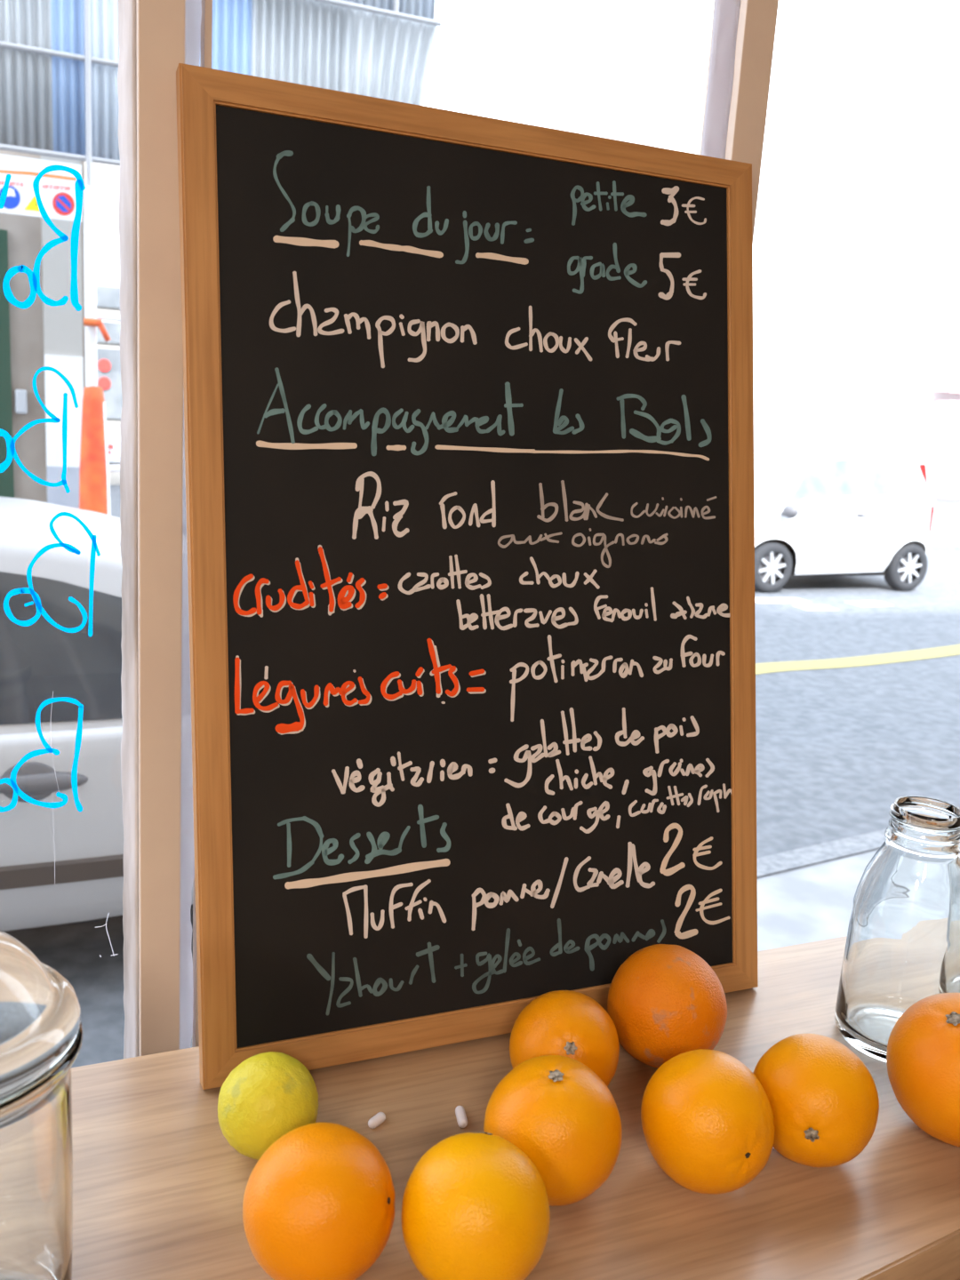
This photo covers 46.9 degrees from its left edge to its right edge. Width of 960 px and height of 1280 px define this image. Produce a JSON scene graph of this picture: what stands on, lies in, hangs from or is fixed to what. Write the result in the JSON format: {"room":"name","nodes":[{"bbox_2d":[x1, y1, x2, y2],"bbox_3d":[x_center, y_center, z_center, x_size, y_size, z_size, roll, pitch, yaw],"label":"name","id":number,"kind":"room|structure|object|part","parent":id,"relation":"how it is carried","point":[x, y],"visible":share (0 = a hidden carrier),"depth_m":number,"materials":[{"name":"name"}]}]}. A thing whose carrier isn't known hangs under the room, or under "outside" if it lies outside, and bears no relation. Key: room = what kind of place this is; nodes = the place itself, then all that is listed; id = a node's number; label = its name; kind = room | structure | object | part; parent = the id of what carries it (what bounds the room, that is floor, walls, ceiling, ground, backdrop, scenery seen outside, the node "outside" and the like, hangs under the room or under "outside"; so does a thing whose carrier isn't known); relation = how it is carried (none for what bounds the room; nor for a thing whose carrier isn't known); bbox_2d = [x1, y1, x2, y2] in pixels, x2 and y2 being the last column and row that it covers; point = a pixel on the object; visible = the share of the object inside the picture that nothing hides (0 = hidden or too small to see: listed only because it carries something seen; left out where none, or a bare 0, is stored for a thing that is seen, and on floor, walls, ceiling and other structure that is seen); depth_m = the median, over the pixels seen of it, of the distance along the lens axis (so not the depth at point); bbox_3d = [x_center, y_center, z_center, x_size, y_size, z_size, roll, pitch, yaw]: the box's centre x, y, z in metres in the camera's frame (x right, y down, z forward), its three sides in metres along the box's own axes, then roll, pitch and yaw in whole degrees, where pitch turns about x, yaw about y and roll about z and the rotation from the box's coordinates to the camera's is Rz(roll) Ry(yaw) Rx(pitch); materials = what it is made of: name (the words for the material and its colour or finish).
{"room":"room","nodes":[
{"label":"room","id":0,"kind":"room"},
{"bbox_2d":[0,164,117,957],"bbox_3d":[-1.037,-0.352,0.439,1.726,1.770,0.045,-2,13,-23],"label":"lettering","id":1,"kind":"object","parent":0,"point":[34,276],"depth_m":0.81,"materials":[{"name":"blue paint"}]},
{"bbox_3d":[1.087,1.727,-0.825,7.000,0.050,4.750,-2,13,-23],"label":"floor","id":2,"kind":"structure","parent":0,"visible":0},
{"bbox_2d":[71,936,959,1279],"bbox_3d":[0.147,0.818,0.773,3.800,0.950,0.584,-2,13,-23],"label":"countertop","id":3,"kind":"structure","parent":2,"relation":"on","point":[159,1187],"depth_m":0.70,"materials":[{"name":"brown wood"}]},
{"bbox_2d":[0,930,82,1279],"bbox_3d":[-0.256,0.243,0.525,0.128,0.226,0.128,-4,14,-33],"label":"glass jar","id":4,"kind":"object","parent":3,"relation":"on","point":[41,1029],"visible":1,"depth_m":0.50,"materials":[{"name":"clear glass"}]},
{"bbox_3d":[-0.250,0.159,0.507,0.126,0.054,0.126,-2,13,-23],"label":"lid","id":5,"kind":"part","parent":4,"relation":"part of","materials":[{"name":"clear glass"}]},
{"bbox_2d":[217,1051,318,1159],"bbox_3d":[-0.135,0.296,0.706,0.063,0.063,0.063,-1,13,-21],"label":"lemon","id":6,"kind":"object","parent":3,"relation":"on","point":[269,1095],"visible":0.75,"depth_m":0.68,"materials":[{"name":"yellow food"}]},
{"bbox_2d":[242,1122,395,1279],"bbox_3d":[-0.088,0.310,0.608,0.083,0.082,0.082,-2,13,-23],"label":"orange","id":7,"kind":"object","parent":3,"relation":"on","point":[318,1204],"visible":1,"depth_m":0.58,"materials":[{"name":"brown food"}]},
{"bbox_2d":[368,1112,385,1128],"bbox_3d":[-0.069,0.322,0.741,0.007,0.007,0.015,12,14,33],"label":"pill","id":8,"kind":"object","parent":3,"relation":"on","point":[379,1118],"visible":1,"depth_m":0.74,"materials":[{"name":"white"}]},
{"bbox_2d":[455,1105,467,1127],"bbox_3d":[-0.013,0.323,0.751,0.007,0.007,0.019,1,12,-11],"label":"pill","id":9,"kind":"object","parent":3,"relation":"on","point":[460,1111],"visible":1,"depth_m":0.75,"materials":[{"name":"white"}]},
{"bbox_2d":[176,63,757,1089],"bbox_3d":[0.016,-0.044,0.851,0.468,0.687,0.148,-2,13,-23],"label":"chalkboard","id":10,"kind":"object","parent":3,"relation":"on","point":[468,399],"visible":1,"depth_m":0.83,"materials":[{"name":"brown wood"}]},
{"bbox_3d":[-0.188,-0.038,0.762,0.024,0.697,0.016,-2,2,-23],"label":"frame rail","id":11,"kind":"part","parent":10,"relation":"part of","materials":[{"name":"brown wood"}]},
{"bbox_3d":[0.011,-0.381,0.840,0.468,0.023,0.016,-2,2,-23],"label":"frame rail","id":12,"kind":"part","parent":10,"relation":"part of","materials":[{"name":"brown wood"}]},
{"bbox_3d":[0.021,0.292,0.862,0.468,0.024,0.016,-2,2,-23],"label":"frame rail","id":13,"kind":"part","parent":10,"relation":"part of","materials":[{"name":"brown wood"}]},
{"bbox_3d":[0.219,-0.050,0.939,0.025,0.697,0.016,-2,2,-23],"label":"frame rail","id":14,"kind":"part","parent":10,"relation":"part of","materials":[{"name":"brown wood"}]},
{"bbox_2d":[401,1131,550,1279],"bbox_3d":[-0.003,0.316,0.610,0.082,0.081,0.081,-2,13,-23],"label":"orange","id":15,"kind":"object","parent":3,"relation":"on","point":[476,1206],"visible":1,"depth_m":0.58,"materials":[{"name":"orange food"}]},
{"bbox_2d":[483,1055,621,1206],"bbox_3d":[0.045,0.301,0.682,0.084,0.085,0.085,-2,13,-23],"label":"orange","id":16,"kind":"object","parent":3,"relation":"on","point":[556,1109],"visible":0.79,"depth_m":0.65,"materials":[{"name":"orange food"}]},
{"bbox_2d":[509,990,619,1086],"bbox_3d":[0.059,0.286,0.778,0.077,0.077,0.077,-2,13,-23],"label":"orange","id":17,"kind":"object","parent":3,"relation":"on","point":[567,1023],"visible":0.65,"depth_m":0.76,"materials":[{"name":"orange food"}]},
{"bbox_2d":[607,944,727,1068],"bbox_3d":[0.140,0.274,0.829,0.088,0.089,0.089,-2,13,-23],"label":"orange","id":18,"kind":"object","parent":3,"relation":"on","point":[665,1002],"visible":0.91,"depth_m":0.80,"materials":[{"name":"orange food"}]},
{"bbox_2d":[640,1048,774,1194],"bbox_3d":[0.143,0.304,0.701,0.084,0.085,0.084,-2,13,-23],"label":"orange","id":19,"kind":"object","parent":3,"relation":"on","point":[708,1123],"visible":1,"depth_m":0.67,"materials":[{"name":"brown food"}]},
{"bbox_2d":[752,1033,879,1167],"bbox_3d":[0.221,0.304,0.731,0.081,0.081,0.082,-2,13,-23],"label":"orange","id":20,"kind":"object","parent":3,"relation":"on","point":[823,1099],"visible":0.88,"depth_m":0.70,"materials":[{"name":"orange food"}]},
{"bbox_2d":[834,795,959,1062],"bbox_3d":[0.338,0.224,0.867,0.093,0.196,0.093,-2,13,-23],"label":"glass bottle","id":21,"kind":"object","parent":3,"relation":"on","point":[902,948],"visible":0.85,"depth_m":0.83,"materials":[{"name":"clear glass"}]},
{"bbox_2d":[886,992,959,1146],"bbox_3d":[0.333,0.294,0.760,0.101,0.101,0.102,-2,13,-23],"label":"orange","id":22,"kind":"object","parent":3,"relation":"on","point":[923,1052],"visible":1,"depth_m":0.74,"materials":[{"name":"orange food"}]},
{"bbox_3d":[0.198,-0.142,1.093,7.000,2.700,0.180,-2,13,-23],"label":"wall","id":23,"kind":"structure","parent":0,"visible":0},
{"bbox_2d":[117,0,212,1058],"bbox_3d":[-0.222,-0.373,0.780,0.063,1.770,0.050,-2,13,-23],"label":"window frame","id":24,"kind":"structure","parent":23,"relation":"attached to","point":[161,996],"depth_m":0.82,"materials":[{"name":"beige paint"}]},
{"bbox_2d":[699,0,778,238],"bbox_3d":[0.217,-0.386,0.971,0.047,1.770,0.050,-2,13,-23],"label":"window frame","id":25,"kind":"structure","parent":23,"relation":"attached to","point":[743,31],"depth_m":0.93,"materials":[{"name":"beige paint"}]},
{"label":"outside","id":26,"kind":"structure","parent":0,"visible":0},
{"bbox_2d":[5,485,959,1067],"bbox_3d":[-4.644,-3.222,23.313,42.000,0.204,44.670,-2,13,-23],"label":"road","id":27,"kind":"structure","parent":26,"point":[858,677],"depth_m":7.16,"materials":[{"name":"grey asphalt"}]},
{"bbox_2d":[0,150,85,508],"bbox_3d":[-8.219,-4.193,11.117,7.775,6.300,4.030,-2,13,-23],"label":"building","id":28,"kind":"structure","parent":27,"relation":"on","point":[35,337],"depth_m":10.99,"materials":[{"name":"grey"}]},
{"bbox_3d":[-5.028,-2.362,10.844,0.810,3.228,0.060,-2,13,-23],"label":"door","id":29,"kind":"part","parent":28,"relation":"part of","materials":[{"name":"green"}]},
{"bbox_3d":[-4.173,-2.293,11.120,0.357,1.097,0.030,-2,13,-23],"label":"panel","id":30,"kind":"part","parent":28,"relation":"part of","materials":[{"name":"white"}]},
{"bbox_2d":[0,496,193,932],"bbox_3d":[-2.256,0.234,3.714,4.470,1.443,2.100,-2,13,-23],"label":"car","id":31,"kind":"object","parent":27,"relation":"on","point":[38,660],"visible":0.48,"depth_m":3.31,"materials":[{"name":"silver metal"}]},
{"bbox_3d":[-1.295,0.417,3.235,0.285,0.130,0.060,-2,13,-23],"label":"door handle","id":32,"kind":"part","parent":31,"relation":"part of","materials":[{"name":"grey plastic"}]},
{"bbox_3d":[-1.832,0.712,3.061,2.300,0.080,0.042,-2,13,-23],"label":"moulding","id":33,"kind":"part","parent":31,"relation":"part of","materials":[{"name":"grey rubber"}]},
{"bbox_2d":[84,161,122,485],"bbox_3d":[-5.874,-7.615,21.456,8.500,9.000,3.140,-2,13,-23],"label":"van","id":34,"kind":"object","parent":27,"relation":"on","point":[105,177],"visible":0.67,"depth_m":19.83,"materials":[{"name":"grey metal"}]},
{"bbox_2d":[97,376,111,389],"bbox_3d":[-6.813,-4.657,20.073,0.217,0.217,0.025,-2,13,-23],"label":"lamp","id":35,"kind":"object","parent":34,"relation":"attached to","point":[104,382],"depth_m":20.07,"materials":[{"name":"red"}]},
{"bbox_2d":[97,359,111,371],"bbox_3d":[-6.792,-4.964,20.009,0.217,0.217,0.025,-2,13,-23],"label":"lamp","id":36,"kind":"object","parent":34,"relation":"attached to","point":[103,364],"depth_m":20.00,"materials":[{"name":"red"}]},
{"bbox_2d":[0,0,441,515],"bbox_3d":[-2.766,-3.573,8.883,4.960,6.680,0.638,-2,13,-23],"label":"building","id":37,"kind":"structure","parent":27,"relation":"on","point":[59,59],"depth_m":8.78,"materials":[{"name":"grey"}]},
{"bbox_2d":[0,153,81,222],"bbox_3d":[-3.965,-3.413,8.137,1.958,0.414,0.006,-2,13,-23],"label":"banner","id":38,"kind":"object","parent":37,"relation":"attached to","point":[57,191],"visible":0.91,"depth_m":8.40,"materials":[{"name":"white"}]},
{"bbox_2d":[0,180,23,186],"bbox_3d":[-3.562,-3.429,8.308,0.247,0.040,0.001,-2,13,-23],"label":"print","id":39,"kind":"object","parent":38,"relation":"attached to","point":[0,180],"depth_m":8.33},
{"bbox_2d":[0,169,76,180],"bbox_3d":[-3.399,-3.515,8.360,0.660,0.044,0.001,-2,13,-23],"label":"print","id":40,"kind":"object","parent":38,"relation":"attached to","point":[1,171],"depth_m":8.37},
{"bbox_2d":[42,184,71,191],"bbox_3d":[-3.231,-3.453,8.449,0.202,0.038,0.001,-2,13,-23],"label":"print","id":41,"kind":"object","parent":38,"relation":"attached to","point":[43,185],"depth_m":8.45},
{"bbox_2d":[531,0,959,545],"bbox_3d":[8.834,-7.385,19.884,15.800,11.000,4.060,-2,13,-23],"label":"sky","id":42,"kind":"structure","parent":27,"relation":"on","point":[856,240],"depth_m":16.49,"materials":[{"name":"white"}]},
{"bbox_3d":[8.006,-3.503,18.376,1.034,0.889,0.360,-2,13,-23],"label":"wall panel","id":43,"kind":"part","parent":42,"relation":"part of","materials":[{"name":"white"}]},
{"bbox_3d":[8.092,-2.554,18.641,1.010,0.328,0.360,-2,13,-23],"label":"wall panel","id":44,"kind":"part","parent":42,"relation":"part of","materials":[{"name":"white"}]},
{"bbox_3d":[7.918,-4.229,18.164,0.897,0.367,0.360,-2,13,-23],"label":"wall panel","id":45,"kind":"part","parent":42,"relation":"part of","materials":[{"name":"white"}]},
{"bbox_2d":[756,829,886,878],"bbox_3d":[10.375,0.434,10.340,25.298,0.260,0.138,-4,14,-32],"label":"kerb","id":46,"kind":"object","parent":27,"relation":"on","point":[785,861],"depth_m":4.77,"materials":[{"name":"concrete"}]},
{"bbox_2d":[753,443,935,592],"bbox_3d":[3.852,-1.527,13.308,2.858,1.667,1.980,-2,13,-23],"label":"car","id":47,"kind":"object","parent":27,"relation":"on","point":[821,509],"visible":0.73,"depth_m":12.69,"materials":[{"name":"white paint"}]},
{"bbox_2d":[781,504,798,518],"bbox_3d":[3.397,-1.417,12.182,0.140,0.150,0.279,-2,13,-23],"label":"mirror","id":48,"kind":"object","parent":47,"relation":"attached to","point":[788,511],"depth_m":12.10,"materials":[{"name":"grey plastic"}]},
{"bbox_3d":[4.370,-1.430,12.679,0.198,0.052,0.060,-2,13,-23],"label":"door handle","id":49,"kind":"part","parent":47,"relation":"part of","materials":[{"name":"grey plastic"}]},
{"bbox_2d":[919,464,927,488],"bbox_3d":[5.283,-1.886,13.169,0.156,0.400,0.148,8,13,20],"label":"tail light","id":50,"kind":"object","parent":47,"relation":"attached to","point":[923,477],"depth_m":13.09,"materials":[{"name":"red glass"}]},
{"bbox_2d":[928,505,934,531],"bbox_3d":[5.347,-1.452,13.220,0.065,0.300,0.136,3,12,-2],"label":"tail light","id":51,"kind":"object","parent":47,"relation":"attached to","point":[931,508],"depth_m":13.16,"materials":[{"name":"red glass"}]},
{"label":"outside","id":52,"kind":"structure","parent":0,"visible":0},
{"bbox_2d":[757,849,877,951],"bbox_3d":[10.816,0.678,9.343,25.000,0.250,5.830,-2,13,-23],"label":"sidewalk","id":53,"kind":"structure","parent":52,"point":[812,903],"depth_m":4.30,"materials":[{"name":"grey concrete"}]}
]}

